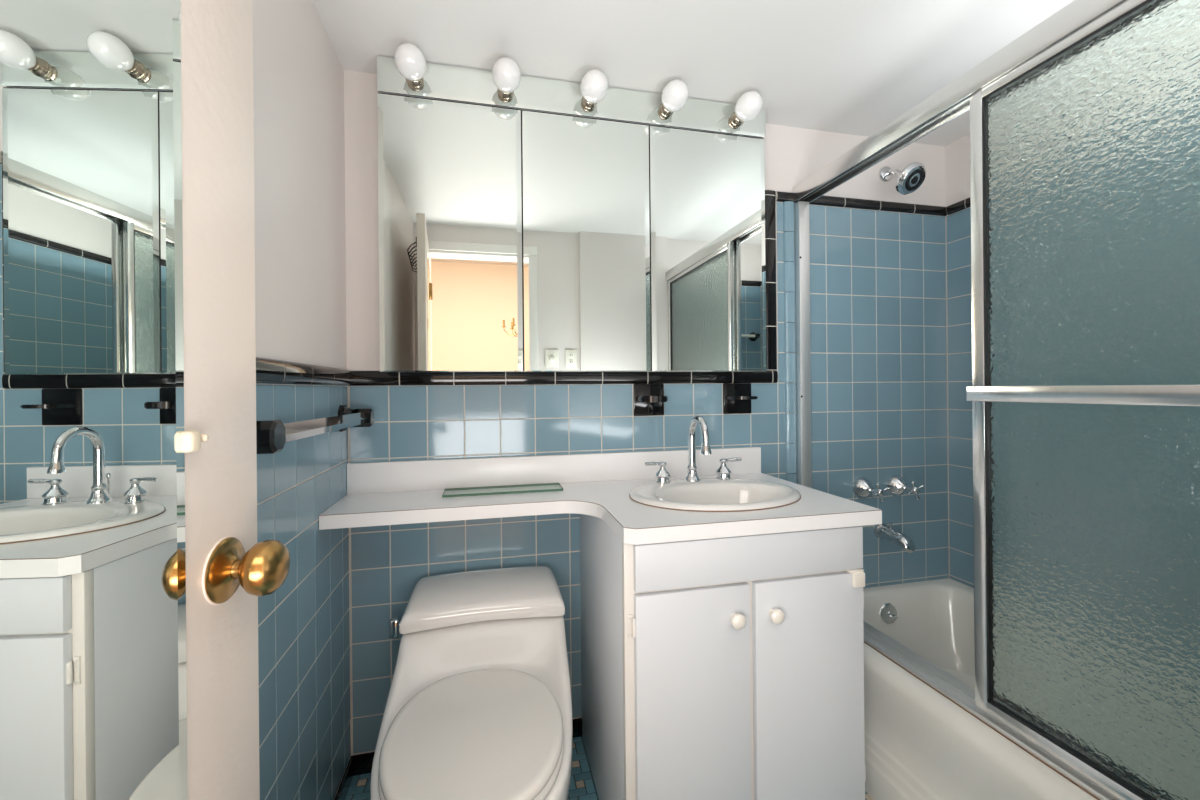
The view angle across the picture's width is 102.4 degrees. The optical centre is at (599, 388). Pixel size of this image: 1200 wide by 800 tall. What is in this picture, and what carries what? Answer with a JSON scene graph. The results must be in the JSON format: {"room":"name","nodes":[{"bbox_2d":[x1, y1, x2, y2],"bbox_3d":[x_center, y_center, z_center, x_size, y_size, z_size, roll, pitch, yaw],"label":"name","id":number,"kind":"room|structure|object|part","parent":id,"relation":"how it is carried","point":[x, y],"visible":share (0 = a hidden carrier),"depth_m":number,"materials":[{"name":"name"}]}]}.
{"room":"bathroom","nodes":[
{"label":"bathroom","id":0,"kind":"room"},
{"bbox_2d":[252,0,350,799],"bbox_3d":[-0.631,0.117,0.662,0.121,2.246,1.780,-1,0,-13],"label":"wall","id":1,"kind":"structure","parent":0,"point":[304,625],"depth_m":1.08,"materials":[{"name":"paint"}]},
{"bbox_2d":[256,357,350,385],"bbox_3d":[-0.569,-0.034,0.681,0.013,0.048,1.508,-1,0,-13],"label":"trim","id":2,"kind":"structure","parent":1,"relation":"attached to","point":[268,371],"depth_m":1.03,"materials":[{"name":"black tile"}]},
{"bbox_2d":[256,405,373,453],"bbox_3d":[-0.622,0.080,1.069,0.081,0.079,0.700,-1,0,-13],"label":"towel bar","id":3,"kind":"object","parent":1,"relation":"attached to","point":[271,435],"visible":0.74,"depth_m":0.90,"materials":[{"name":"silver metal"}]},
{"bbox_2d":[335,758,352,799],"bbox_3d":[-0.563,1.111,0.691,0.009,0.058,1.490,-1,0,-13],"label":"baseboard","id":4,"kind":"structure","parent":1,"relation":"attached to","point":[343,789],"depth_m":1.35,"materials":[{"name":"black tile"}]},
{"bbox_2d":[345,736,873,799],"bbox_3d":[0.497,1.180,0.929,2.420,0.100,1.760,-1,0,-13],"label":"floor","id":5,"kind":"structure","parent":0,"point":[582,784],"depth_m":1.39,"materials":[{"name":"blue tile"}]},
{"bbox_2d":[370,566,572,799],"bbox_3d":[-0.293,0.843,1.133,0.475,0.587,0.743,-1,0,-13],"label":"toilet","id":6,"kind":"object","parent":5,"relation":"on","point":[478,706],"visible":1,"depth_m":1.10,"materials":[{"name":"white ceramic"}]},
{"bbox_3d":[-0.560,0.667,1.352,0.055,0.051,0.032,-1,0,-13],"label":"flush lever","id":7,"kind":"part","parent":6,"relation":"part of","materials":[{"name":"silver metal"}]},
{"bbox_3d":[-0.256,0.728,0.991,0.364,0.020,0.438,-1,0,-13],"label":"seat","id":8,"kind":"part","parent":6,"relation":"part of","materials":[{"name":"white plastic"}]},
{"bbox_3d":[-0.256,0.707,0.991,0.360,0.022,0.434,-1,0,-13],"label":"seat lid","id":9,"kind":"part","parent":6,"relation":"part of","materials":[{"name":"white plastic"}]},
{"bbox_3d":[-0.331,0.590,1.390,0.429,0.082,0.224,-1,0,-13],"label":"tank lid","id":10,"kind":"part","parent":6,"relation":"part of","materials":[{"name":"white ceramic"}]},
{"bbox_2d":[580,514,865,799],"bbox_3d":[0.299,0.735,1.362,0.608,0.795,0.584,-1,0,-13],"label":"vanity cabinet","id":11,"kind":"object","parent":5,"relation":"on","point":[725,668],"visible":0.97,"depth_m":1.12,"materials":[{"name":"white paint"}]},
{"bbox_2d":[319,447,881,544],"bbox_3d":[-0.026,0.275,1.302,1.343,0.125,0.559,-1,0,-13],"label":"countertop","id":12,"kind":"structure","parent":11,"relation":"on","point":[600,485],"depth_m":1.35,"materials":[{"name":"white laminate"}]},
{"bbox_2d":[442,483,562,497],"bbox_3d":[-0.286,0.301,1.437,0.343,0.007,0.092,-1,0,-13],"label":"tray","id":13,"kind":"object","parent":12,"relation":"on","point":[542,484],"visible":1,"depth_m":1.43,"materials":[{"name":"green"}]},
{"bbox_2d":[645,416,741,483],"bbox_3d":[0.299,0.184,1.467,0.326,0.205,0.161,-1,0,-13],"label":"faucet","id":14,"kind":"object","parent":12,"relation":"on","point":[723,472],"visible":1,"depth_m":1.49,"materials":[{"name":"silver metal"}]},
{"bbox_3d":[0.164,0.229,1.464,0.061,0.015,0.012,-1,0,-23],"label":"lever","id":15,"kind":"part","parent":14,"relation":"part of","materials":[{"name":"silver metal"}]},
{"bbox_3d":[0.192,0.256,1.476,0.049,0.064,0.049,-1,0,-13],"label":"handle","id":16,"kind":"part","parent":14,"relation":"part of","materials":[{"name":"silver metal"}]},
{"bbox_3d":[0.299,0.184,1.462,0.052,0.205,0.151,-1,0,-13],"label":"spout","id":17,"kind":"part","parent":14,"relation":"part of","materials":[{"name":"silver metal"}]},
{"bbox_3d":[0.391,0.254,1.528,0.049,0.064,0.049,-1,0,-13],"label":"handle","id":18,"kind":"part","parent":14,"relation":"part of","materials":[{"name":"silver metal"}]},
{"bbox_3d":[0.421,0.227,1.532,0.060,0.015,0.012,-1,0,-7],"label":"lever","id":19,"kind":"part","parent":14,"relation":"part of","materials":[{"name":"silver metal"}]},
{"bbox_2d":[629,478,800,511],"bbox_3d":[0.324,0.361,1.366,0.489,0.151,0.383,-1,0,-13],"label":"basin","id":20,"kind":"object","parent":12,"relation":"in","point":[707,494],"visible":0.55,"depth_m":1.42,"materials":[{"name":"white ceramic"}]},
{"bbox_3d":[0.003,0.737,1.331,0.018,0.795,0.514,-1,0,-13],"label":"panel","id":21,"kind":"part","parent":11,"relation":"part of","materials":[{"name":"white paint"}]},
{"bbox_3d":[0.212,0.757,1.086,0.274,0.611,0.017,-1,0,-13],"label":"door","id":22,"kind":"part","parent":11,"relation":"part of","materials":[{"name":"white paint"}]},
{"bbox_3d":[0.308,0.520,1.082,0.034,0.034,0.034,-1,0,-13],"label":"knob","id":23,"kind":"part","parent":11,"relation":"part of","materials":[{"name":"white ceramic"}]},
{"bbox_3d":[0.358,0.390,1.120,0.580,0.102,0.017,-1,0,-13],"label":"drawer","id":24,"kind":"part","parent":11,"relation":"part of","materials":[{"name":"white paint"}]},
{"bbox_3d":[0.403,0.519,1.104,0.034,0.034,0.034,-1,0,-13],"label":"knob","id":25,"kind":"part","parent":11,"relation":"part of","materials":[{"name":"white ceramic"}]},
{"bbox_3d":[0.502,0.755,1.152,0.292,0.611,0.017,-1,0,-13],"label":"door","id":26,"kind":"part","parent":11,"relation":"part of","materials":[{"name":"white paint"}]},
{"bbox_2d":[863,578,1096,799],"bbox_3d":[1.189,0.938,1.089,0.752,0.372,1.513,-1,0,-13],"label":"bathtub","id":27,"kind":"object","parent":5,"relation":"on","point":[920,744],"visible":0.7,"depth_m":1.26,"materials":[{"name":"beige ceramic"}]},
{"bbox_3d":[1.066,0.829,1.773,0.074,0.070,0.036,-1,0,-13],"label":"overflow plate","id":28,"kind":"part","parent":27,"relation":"part of","materials":[{"name":"silver metal"}]},
{"bbox_2d":[793,0,1199,799],"bbox_3d":[0.894,0.010,1.023,0.082,1.490,1.517,-1,0,-13],"label":"shower enclosure","id":29,"kind":"object","parent":27,"relation":"on","point":[1084,392],"visible":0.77,"depth_m":0.91,"materials":[{"name":"metal"}]},
{"bbox_3d":[0.899,-0.705,1.026,0.054,0.060,1.517,-1,0,-13],"label":"header rail","id":30,"kind":"part","parent":29,"relation":"part of","materials":[{"name":"metal"}]},
{"bbox_3d":[0.960,0.024,0.732,0.018,1.419,0.795,-1,0,-13],"label":"sliding door","id":31,"kind":"part","parent":29,"relation":"part of","materials":[{"name":"glass"}]},
{"bbox_3d":[0.960,0.025,0.732,0.004,1.361,0.735,-1,0,-13],"label":"glass pane","id":32,"kind":"part","parent":29,"relation":"part of","materials":[{"name":"clear glass"}]},
{"bbox_2d":[344,70,948,756],"bbox_3d":[0.305,0.109,1.722,2.380,2.246,0.133,-1,0,-13],"label":"wall","id":33,"kind":"structure","parent":0,"point":[878,308],"depth_m":1.74,"materials":[{"name":"tile"}]},
{"bbox_2d":[350,718,581,775],"bbox_3d":[-0.380,1.109,1.503,0.729,0.058,0.009,-1,0,-13],"label":"baseboard","id":34,"kind":"structure","parent":33,"relation":"attached to","point":[362,763],"depth_m":1.43,"materials":[{"name":"black tile"}]},
{"bbox_2d":[347,447,760,494],"bbox_3d":[-0.086,0.259,1.565,1.343,0.090,0.020,-1,0,-13],"label":"backsplash","id":35,"kind":"structure","parent":33,"relation":"attached to","point":[438,474],"depth_m":1.53,"materials":[{"name":"white laminate"}]},
{"bbox_2d":[348,371,777,385],"bbox_3d":[-0.053,-0.037,1.580,1.421,0.045,0.010,-1,0,-13],"label":"trim","id":36,"kind":"structure","parent":33,"relation":"attached to","point":[358,378],"depth_m":1.55,"materials":[{"name":"black tile"}]},
{"bbox_2d":[377,43,764,137],"bbox_3d":[-0.031,-0.899,1.485,1.223,0.101,0.210,-1,0,-13],"label":"light bar","id":37,"kind":"object","parent":33,"relation":"attached to","point":[408,73],"visible":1,"depth_m":1.46,"materials":[{"name":"silver mirror"}]},
{"bbox_3d":[-0.517,-0.891,1.315,0.081,0.081,0.096,-1,0,-13],"label":"bulb","id":38,"kind":"part","parent":37,"relation":"part of","materials":[{"name":"white glass"}]},
{"bbox_2d":[405,77,422,86],"bbox_3d":[-0.530,-0.891,1.372,0.049,0.049,0.024,-1,0,-13],"label":"socket","id":39,"kind":"object","parent":37,"relation":"attached to","point":[408,83],"depth_m":1.38,"materials":[{"name":"silver metal"}]},
{"bbox_2d":[497,88,513,97],"bbox_3d":[-0.280,-0.892,1.430,0.049,0.049,0.024,-1,0,-13],"label":"socket","id":40,"kind":"object","parent":37,"relation":"attached to","point":[500,94],"depth_m":1.43,"materials":[{"name":"silver metal"}]},
{"bbox_3d":[-0.267,-0.892,1.373,0.081,0.081,0.096,-1,0,-13],"label":"bulb","id":41,"kind":"part","parent":37,"relation":"part of","materials":[{"name":"white glass"}]},
{"bbox_2d":[582,96,596,107],"bbox_3d":[-0.030,-0.896,1.487,0.049,0.049,0.024,-1,0,-13],"label":"socket","id":42,"kind":"object","parent":37,"relation":"attached to","point":[585,104],"depth_m":1.49,"materials":[{"name":"silver metal"}]},
{"bbox_3d":[-0.017,-0.896,1.430,0.081,0.081,0.096,-1,0,-13],"label":"bulb","id":43,"kind":"part","parent":37,"relation":"part of","materials":[{"name":"white glass"}]},
{"bbox_2d":[660,103,673,115],"bbox_3d":[0.218,-0.903,1.544,0.049,0.049,0.024,-1,0,-13],"label":"socket","id":44,"kind":"object","parent":37,"relation":"attached to","point":[663,111],"depth_m":1.55,"materials":[{"name":"silver metal"}]},
{"bbox_3d":[0.232,-0.903,1.487,0.081,0.081,0.096,-1,0,-13],"label":"bulb","id":45,"kind":"part","parent":37,"relation":"part of","materials":[{"name":"white glass"}]},
{"bbox_2d":[731,111,743,125],"bbox_3d":[0.463,-0.903,1.600,0.049,0.049,0.024,-1,0,-13],"label":"socket","id":46,"kind":"object","parent":37,"relation":"attached to","point":[735,121],"depth_m":1.60,"materials":[{"name":"silver metal"}]},
{"bbox_3d":[0.476,-0.904,1.543,0.081,0.081,0.096,-1,0,-13],"label":"bulb","id":47,"kind":"part","parent":37,"relation":"part of","materials":[{"name":"white glass"}]},
{"bbox_2d":[377,93,765,371],"bbox_3d":[-0.042,-0.449,1.543,1.219,0.792,0.091,-1,0,-13],"label":"medicine cabinet","id":48,"kind":"object","parent":33,"relation":"attached to","point":[511,240],"visible":1,"depth_m":1.48,"materials":[{"name":"silver mirror"}]},
{"bbox_3d":[-0.431,-0.443,1.409,0.401,0.788,0.005,-1,0,-13],"label":"mirror door","id":49,"kind":"part","parent":48,"relation":"part of","materials":[{"name":"silver metal"}]},
{"bbox_3d":[-0.036,-0.447,1.500,0.401,0.788,0.005,-1,0,-13],"label":"mirror door","id":50,"kind":"part","parent":48,"relation":"part of","materials":[{"name":"silver metal"}]},
{"bbox_3d":[0.362,-0.451,1.591,0.408,0.788,0.005,-1,0,-13],"label":"mirror door","id":51,"kind":"part","parent":48,"relation":"part of","materials":[{"name":"silver metal"}]},
{"bbox_2d":[633,384,667,415],"bbox_3d":[0.174,0.038,1.592,0.108,0.108,0.094,-1,0,-13],"label":"toothbrush holder","id":52,"kind":"object","parent":33,"relation":"attached to","point":[648,399],"visible":1,"depth_m":1.62,"materials":[{"name":"black tile"}]},
{"bbox_2d":[636,396,667,401],"bbox_3d":[0.175,0.034,1.588,0.092,0.020,0.087,-1,0,-13],"label":"shelf","id":53,"kind":"object","parent":52,"relation":"attached to","point":[638,398],"depth_m":1.55,"materials":[{"name":"black tile"}]},
{"bbox_2d":[723,383,757,413],"bbox_3d":[0.495,0.035,1.665,0.108,0.108,0.094,-1,0,-13],"label":"toothbrush holder","id":54,"kind":"object","parent":33,"relation":"attached to","point":[737,397],"visible":1,"depth_m":1.70,"materials":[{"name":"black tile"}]},
{"bbox_2d":[726,396,757,399],"bbox_3d":[0.495,0.031,1.662,0.092,0.011,0.087,-1,0,-13],"label":"shelf","id":55,"kind":"object","parent":54,"relation":"attached to","point":[727,397],"depth_m":1.63,"materials":[{"name":"black tile"}]},
{"bbox_2d":[765,190,776,369],"bbox_3d":[0.615,-0.390,1.734,0.046,0.646,0.010,-1,0,-13],"label":"trim","id":56,"kind":"structure","parent":33,"relation":"attached to","point":[770,204],"depth_m":1.73,"materials":[{"name":"black tile"}]},
{"bbox_2d":[776,191,946,215],"bbox_3d":[1.005,-0.699,1.824,0.756,0.036,0.010,-1,0,-13],"label":"trim","id":57,"kind":"structure","parent":33,"relation":"attached to","point":[780,196],"depth_m":1.82,"materials":[{"name":"black tile"}]},
{"bbox_2d":[852,477,888,501],"bbox_3d":[0.998,0.374,1.772,0.084,0.080,0.104,-1,0,-13],"label":"tap","id":58,"kind":"object","parent":33,"relation":"attached to","point":[862,487],"visible":1,"depth_m":1.78,"materials":[{"name":"silver metal"}]},
{"bbox_3d":[1.003,0.374,1.750,0.072,0.072,0.059,-1,0,-13],"label":"cross handle","id":59,"kind":"part","parent":58,"relation":"part of","materials":[{"name":"silver metal"}]},
{"bbox_2d":[873,522,914,552],"bbox_3d":[1.086,0.540,1.773,0.062,0.084,0.141,-1,0,-13],"label":"tub spout","id":60,"kind":"object","parent":33,"relation":"attached to","point":[882,531],"visible":0.99,"depth_m":1.76,"materials":[{"name":"silver metal"}]},
{"bbox_2d":[879,162,925,194],"bbox_3d":[1.118,-0.784,1.780,0.110,0.141,0.152,-1,0,-13],"label":"shower fixture","id":61,"kind":"object","parent":33,"relation":"attached to","point":[913,175],"visible":1,"depth_m":1.74,"materials":[{"name":"silver metal"}]},
{"bbox_3d":[1.106,-0.807,1.812,0.019,0.053,0.080,-1,0,-13],"label":"arm","id":62,"kind":"part","parent":61,"relation":"part of","materials":[{"name":"silver metal"}]},
{"bbox_2d":[886,475,923,499],"bbox_3d":[1.147,0.372,1.806,0.084,0.080,0.104,-1,0,-13],"label":"tap","id":63,"kind":"object","parent":33,"relation":"attached to","point":[897,486],"visible":0.99,"depth_m":1.82,"materials":[{"name":"silver metal"}]},
{"bbox_3d":[1.153,0.372,1.784,0.072,0.072,0.059,-1,0,-13],"label":"cross handle","id":64,"kind":"part","parent":63,"relation":"part of","materials":[{"name":"silver metal"}]},
{"bbox_2d":[312,0,1073,145],"bbox_3d":[0.477,-1.006,0.929,2.420,0.100,1.760,-1,0,-13],"label":"ceiling","id":65,"kind":"structure","parent":0,"point":[854,67],"depth_m":1.33,"materials":[{"name":"white paint"}]},
{"bbox_2d":[945,133,973,587],"bbox_3d":[1.610,0.097,1.176,0.121,2.246,1.780,-1,0,-13],"label":"wall","id":66,"kind":"structure","parent":0,"point":[957,153],"depth_m":1.86,"materials":[{"name":"tile"}]},
{"bbox_2d":[946,197,970,214],"bbox_3d":[1.536,-0.704,1.176,0.010,0.036,1.488,-1,0,-13],"label":"trim","id":67,"kind":"structure","parent":66,"relation":"attached to","point":[965,203],"depth_m":1.85,"materials":[{"name":"black tile"}]},
{"bbox_3d":[0.666,0.061,0.147,2.186,2.136,0.155,-1,0,-13],"label":"wall","id":68,"kind":"structure","parent":0,"visible":0},
{"bbox_2d":[0,0,289,799],"bbox_3d":[-0.387,0.170,0.272,0.158,1.913,0.622,-1,0,-8],"label":"door","id":69,"kind":"structure","parent":68,"relation":"in","point":[134,570],"depth_m":0.39,"materials":[{"name":"paint"}]},
{"bbox_3d":[-0.373,0.194,0.521,0.061,0.058,0.058,-1,0,-8],"label":"knob","id":70,"kind":"part","parent":69,"relation":"part of","materials":[{"name":"gold metal"}]}
]}

